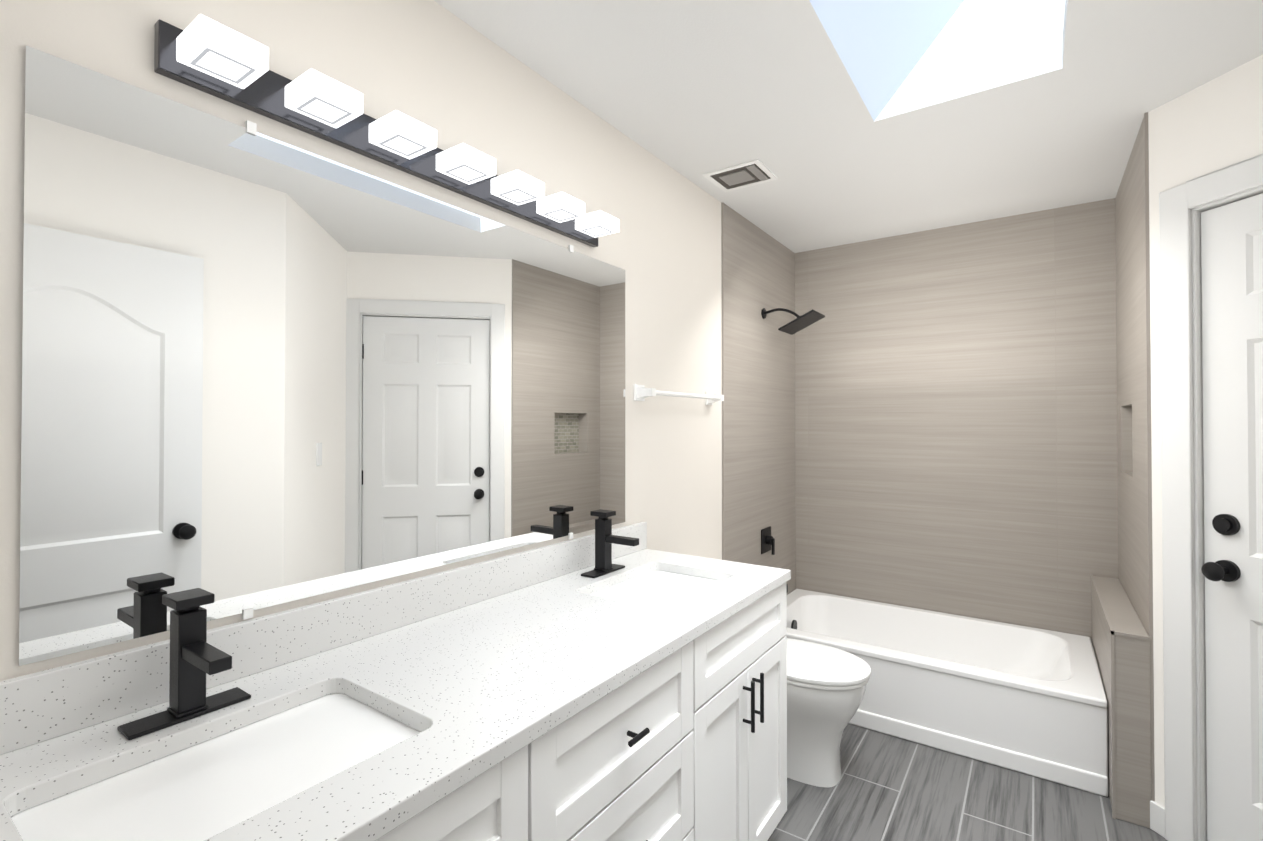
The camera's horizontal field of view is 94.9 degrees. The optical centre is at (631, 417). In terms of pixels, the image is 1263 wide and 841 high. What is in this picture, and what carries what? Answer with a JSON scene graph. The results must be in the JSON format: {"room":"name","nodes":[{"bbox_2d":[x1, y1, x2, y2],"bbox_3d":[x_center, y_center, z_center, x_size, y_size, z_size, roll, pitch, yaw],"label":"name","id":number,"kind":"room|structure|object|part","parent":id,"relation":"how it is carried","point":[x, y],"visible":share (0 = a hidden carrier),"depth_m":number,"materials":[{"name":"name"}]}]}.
{"room":"bathroom","nodes":[
{"label":"bathroom","id":0,"kind":"room"},
{"bbox_2d":[0,0,721,680],"bbox_3d":[-0.724,0.163,1.197,0.100,2.420,3.900,0,-1,35],"label":"wall","id":1,"kind":"structure","parent":0,"point":[450,76],"depth_m":1.54,"materials":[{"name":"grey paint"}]},
{"bbox_2d":[18,46,624,665],"bbox_3d":[-0.460,-0.088,1.478,0.009,0.940,1.526,0,-1,35],"label":"vanity mirror","id":2,"kind":"object","parent":1,"relation":"attached to","point":[260,370],"visible":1,"depth_m":1.12,"materials":[{"name":"clear glass"}]},
{"bbox_2d":[0,522,646,752],"bbox_3d":[-0.473,0.435,1.443,0.019,0.099,1.830,0,-1,35],"label":"backsplash","id":3,"kind":"structure","parent":1,"relation":"attached to","point":[38,706],"depth_m":1.12,"materials":[{"name":"white stone"}]},
{"bbox_2d":[154,14,619,246],"bbox_3d":[-0.418,-0.625,1.440,0.128,0.084,1.195,0,-1,35],"label":"sconce","id":4,"kind":"object","parent":1,"relation":"attached to","point":[203,53],"visible":1,"depth_m":1.21,"materials":[{"name":"white glass"}]},
{"bbox_2d":[634,384,723,404],"bbox_3d":[0.217,-0.093,2.396,0.071,0.060,0.630,0,-1,35],"label":"towel rail","id":5,"kind":"object","parent":1,"relation":"attached to","point":[641,392],"visible":1,"depth_m":2.25,"materials":[{"name":"white plastic"}]},
{"bbox_2d":[721,202,723,559],"bbox_3d":[0.436,0.179,2.762,0.010,2.420,0.006,0,-1,35],"label":"trim","id":6,"kind":"structure","parent":1,"relation":"attached to","point":[722,248],"depth_m":2.76,"materials":[{"name":"grey"}]},
{"bbox_2d":[724,203,795,594],"bbox_3d":[0.711,0.184,3.244,0.108,2.420,1.100,0,-1,35],"label":"wall tile","id":7,"kind":"structure","parent":1,"relation":"attached to","point":[759,410],"depth_m":3.10,"materials":[{"name":"grey tile"}]},
{"bbox_2d":[761,526,774,554],"bbox_3d":[0.755,0.673,3.165,0.050,0.141,0.132,0,-1,35],"label":"shower valve","id":8,"kind":"object","parent":7,"relation":"attached to","point":[767,540],"visible":0.98,"depth_m":3.15,"materials":[{"name":"black metal"}]},
{"bbox_2d":[761,308,824,334],"bbox_3d":[0.846,-0.528,3.084,0.307,0.144,0.200,0,-1,35],"label":"shower head","id":9,"kind":"object","parent":7,"relation":"attached to","point":[803,321],"visible":1,"depth_m":3.05},
{"bbox_2d":[434,0,1262,252],"bbox_3d":[0.629,-1.091,0.876,2.700,0.080,5.100,0,-1,35],"label":"ceiling","id":10,"kind":"structure","parent":0,"point":[693,91],"depth_m":1.92,"materials":[{"name":"white paint"}]},
{"bbox_2d":[702,159,777,191],"bbox_3d":[0.466,-1.030,2.477,0.210,0.008,0.180,0,-1,35],"label":"ceiling vent","id":11,"kind":"object","parent":10,"relation":"in","point":[738,177],"depth_m":2.47,"materials":[{"name":"grey"}]},
{"bbox_2d":[809,0,1064,120],"bbox_3d":[0.820,-1.321,1.309,0.780,0.550,1.225,0,-1,35],"label":"skylight","id":12,"kind":"object","parent":10,"relation":"attached to","point":[897,57],"visible":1,"depth_m":1.82,"materials":[{"name":"white glass"}]},
{"bbox_2d":[767,723,1166,840],"bbox_3d":[0.657,1.399,0.890,2.700,0.060,5.000,0,-1,35],"label":"floor","id":13,"kind":"structure","parent":0,"point":[886,787],"depth_m":2.07,"materials":[{"name":"grey tile"}]},
{"bbox_2d":[40,569,790,840],"bbox_3d":[-0.238,0.944,1.271,0.596,0.860,1.826,0,-1,35],"label":"bathroom vanity","id":14,"kind":"object","parent":13,"relation":"on","point":[691,745],"depth_m":1.07,"materials":[{"name":"white wood"}]},
{"bbox_2d":[0,549,790,840],"bbox_3d":[-0.245,0.505,1.283,0.575,0.045,1.830,0,-1,35],"label":"countertop","id":15,"kind":"structure","parent":14,"relation":"on","point":[464,686],"depth_m":1.02,"materials":[{"name":"white stone"}]},
{"bbox_2d":[112,588,255,740],"bbox_3d":[-0.681,0.383,0.914,0.162,0.193,0.164,0,-1,35],"label":"faucet","id":16,"kind":"object","parent":15,"relation":"on","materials":[{"name":"black metal"}]},
{"bbox_2d":[580,509,639,576],"bbox_3d":[-0.050,0.392,1.818,0.162,0.193,0.164,0,-1,35],"label":"faucet","id":17,"kind":"object","parent":15,"relation":"on","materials":[{"name":"black metal"}]},
{"bbox_3d":[-0.015,0.621,1.148,0.020,0.212,0.534,0,-1,35],"label":"drawer","id":18,"kind":"part","parent":14,"relation":"part of","materials":[{"name":"white wood"}]},
{"bbox_3d":[-0.015,0.843,1.146,0.020,0.224,0.534,0,-1,35],"label":"drawer","id":19,"kind":"part","parent":14,"relation":"part of","materials":[{"name":"white wood"}]},
{"bbox_3d":[0.006,0.621,1.134,0.032,0.011,0.060,0,-1,35],"label":"knob","id":20,"kind":"part","parent":14,"relation":"part of","materials":[{"name":"black metal"}]},
{"bbox_3d":[-0.015,1.106,1.143,0.020,0.294,0.534,0,-1,35],"label":"drawer","id":21,"kind":"part","parent":14,"relation":"part of","materials":[{"name":"white wood"}]},
{"bbox_3d":[0.229,0.977,1.493,0.020,0.559,0.305,0,-1,35],"label":"door","id":22,"kind":"part","parent":14,"relation":"part of","materials":[{"name":"white wood"}]},
{"bbox_3d":[0.320,0.784,1.580,0.034,0.135,0.011,0,-1,35],"label":"handle","id":23,"kind":"part","parent":14,"relation":"part of","materials":[{"name":"black metal"}]},
{"bbox_3d":[0.357,0.785,1.633,0.034,0.135,0.011,0,-1,35],"label":"handle","id":24,"kind":"part","parent":14,"relation":"part of","materials":[{"name":"black metal"}]},
{"bbox_3d":[0.405,0.980,1.746,0.020,0.559,0.305,0,-1,35],"label":"door","id":25,"kind":"part","parent":14,"relation":"part of","materials":[{"name":"white wood"}]},
{"bbox_2d":[787,638,870,786],"bbox_3d":[0.597,1.032,2.357,0.710,0.706,0.450,0,-1,35],"label":"toilet","id":26,"kind":"object","parent":13,"relation":"on","point":[826,687],"visible":0.29,"depth_m":2.17,"materials":[{"name":"white ceramic"}]},
{"bbox_3d":[0.675,0.967,2.304,0.520,0.044,0.380,0,-1,35],"label":"seat","id":27,"kind":"part","parent":26,"relation":"part of","materials":[{"name":"white plastic"}]},
{"bbox_2d":[785,589,1107,796],"bbox_3d":[1.373,1.215,2.837,1.427,0.350,0.785,0,-1,35],"label":"bathtub","id":28,"kind":"object","parent":13,"relation":"on","point":[1031,701],"visible":0.67,"depth_m":2.47,"materials":[{"name":"white ceramic"}]},
{"bbox_2d":[1091,576,1151,827],"bbox_3d":[1.967,1.065,2.351,0.100,0.640,0.912,0,-1,35],"label":"wall","id":29,"kind":"structure","parent":0,"point":[1133,729],"depth_m":1.99,"materials":[{"name":"tile"}]},
{"bbox_2d":[795,198,1118,639],"bbox_3d":[1.710,0.183,3.156,1.632,2.420,0.100,0,-1,35],"label":"wall tile","id":30,"kind":"structure","parent":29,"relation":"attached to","point":[956,448],"depth_m":3.06,"materials":[{"name":"grey tile"}]},
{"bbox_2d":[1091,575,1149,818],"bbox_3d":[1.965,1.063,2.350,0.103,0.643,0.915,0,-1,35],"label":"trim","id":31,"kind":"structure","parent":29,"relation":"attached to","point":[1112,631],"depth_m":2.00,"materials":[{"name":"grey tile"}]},
{"bbox_2d":[1115,118,1148,634],"bbox_3d":[2.052,0.174,2.308,0.100,2.420,0.900,0,-1,35],"label":"wall tile","id":32,"kind":"structure","parent":29,"relation":"attached to","point":[1131,391],"depth_m":2.26,"materials":[{"name":"grey tile"}]},
{"bbox_2d":[1148,55,1262,806],"bbox_3d":[1.899,0.165,1.435,0.100,2.420,1.100,0,-1,-10],"label":"wall","id":33,"kind":"structure","parent":0,"point":[1215,124],"depth_m":1.89,"materials":[{"name":"grey paint"}]},
{"bbox_2d":[1144,112,1154,800],"bbox_3d":[1.759,0.171,1.959,0.022,2.420,0.008,0,-1,35],"label":"trim","id":34,"kind":"structure","parent":33,"relation":"attached to","point":[1148,364],"depth_m":1.96,"materials":[{"name":"grey"}]},
{"bbox_2d":[1150,801,1164,837],"bbox_3d":[1.752,1.333,1.928,0.012,0.095,0.053,0,-1,-10],"label":"baseboard","id":35,"kind":"structure","parent":33,"relation":"attached to","point":[1157,817],"depth_m":1.93,"materials":[{"name":"white wood"}]},
{"bbox_2d":[1159,153,1262,840],"bbox_3d":[1.889,0.312,1.451,0.119,2.133,0.956,0,-1,-10],"label":"door frame","id":36,"kind":"structure","parent":33,"relation":"attached to","point":[1182,207],"depth_m":1.84,"materials":[{"name":"white wood"}]},
{"bbox_2d":[1201,193,1262,840],"bbox_3d":[1.848,0.356,1.437,0.110,2.018,0.774,0,-1,-10],"label":"door","id":37,"kind":"structure","parent":33,"relation":"in","point":[1232,302],"depth_m":1.74,"materials":[{"name":"white wood"}]},
{"bbox_3d":[1.773,0.464,1.753,0.075,0.064,0.064,0,-1,-10],"label":"knob","id":38,"kind":"part","parent":37,"relation":"part of","materials":[{"name":"black metal"}]}
]}

